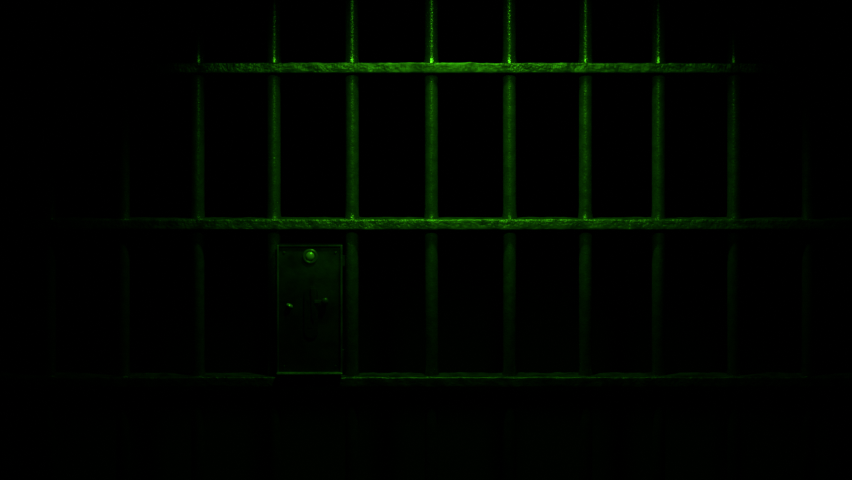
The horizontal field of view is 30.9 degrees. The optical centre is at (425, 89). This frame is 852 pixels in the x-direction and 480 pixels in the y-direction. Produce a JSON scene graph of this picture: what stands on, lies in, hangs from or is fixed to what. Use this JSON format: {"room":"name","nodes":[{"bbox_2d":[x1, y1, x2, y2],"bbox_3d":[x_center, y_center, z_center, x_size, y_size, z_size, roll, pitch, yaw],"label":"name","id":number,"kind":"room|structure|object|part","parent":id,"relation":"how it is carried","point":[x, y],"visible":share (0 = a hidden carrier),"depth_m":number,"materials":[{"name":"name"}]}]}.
{"room":"prison interior","nodes":[
{"label":"prison interior","id":0,"kind":"room"},
{"bbox_2d":[0,0,851,479],"bbox_3d":[0.000,0.093,4.860,3.240,2.600,0.120,0,0,0],"label":"wall","id":1,"kind":"structure","parent":0,"point":[391,303],"depth_m":4.80,"materials":[{"name":"concrete"}]},
{"bbox_3d":[0.000,1.453,1.850,3.480,0.120,6.140,0,0,0],"label":"floor","id":2,"kind":"structure","parent":0,"visible":0},
{"bbox_2d":[0,0,851,479],"bbox_3d":[0.000,0.093,2.500,3.240,2.600,0.044,0,0,0],"label":"bars","id":3,"kind":"object","parent":2,"relation":"on","point":[808,380],"visible":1,"depth_m":2.49,"materials":[{"name":"metal"}]},
{"bbox_2d":[276,243,344,374],"bbox_3d":[-0.186,0.353,2.496,0.109,0.208,0.046,0,0,0],"label":"door lock","id":4,"kind":"object","parent":3,"relation":"attached to","point":[309,275],"visible":1,"depth_m":2.48,"materials":[{"name":"metal"}]},
{"bbox_3d":[-0.162,0.340,2.477,0.012,0.012,0.008,0,0,0],"label":"lever knob","id":5,"kind":"part","parent":4,"relation":"part of","materials":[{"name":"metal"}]},
{"bbox_3d":[0.000,0.470,2.500,3.240,0.019,0.044,0,0,0],"label":"cross rail","id":6,"kind":"part","parent":3,"relation":"part of","materials":[{"name":"metal"}]},
{"bbox_3d":[0.000,0.216,2.500,3.240,0.019,0.044,0,0,0],"label":"cross rail","id":7,"kind":"part","parent":3,"relation":"part of","materials":[{"name":"metal"}]},
{"bbox_3d":[0.000,-0.036,2.500,3.240,0.019,0.044,0,0,0],"label":"cross rail","id":8,"kind":"part","parent":3,"relation":"part of","materials":[{"name":"metal"}]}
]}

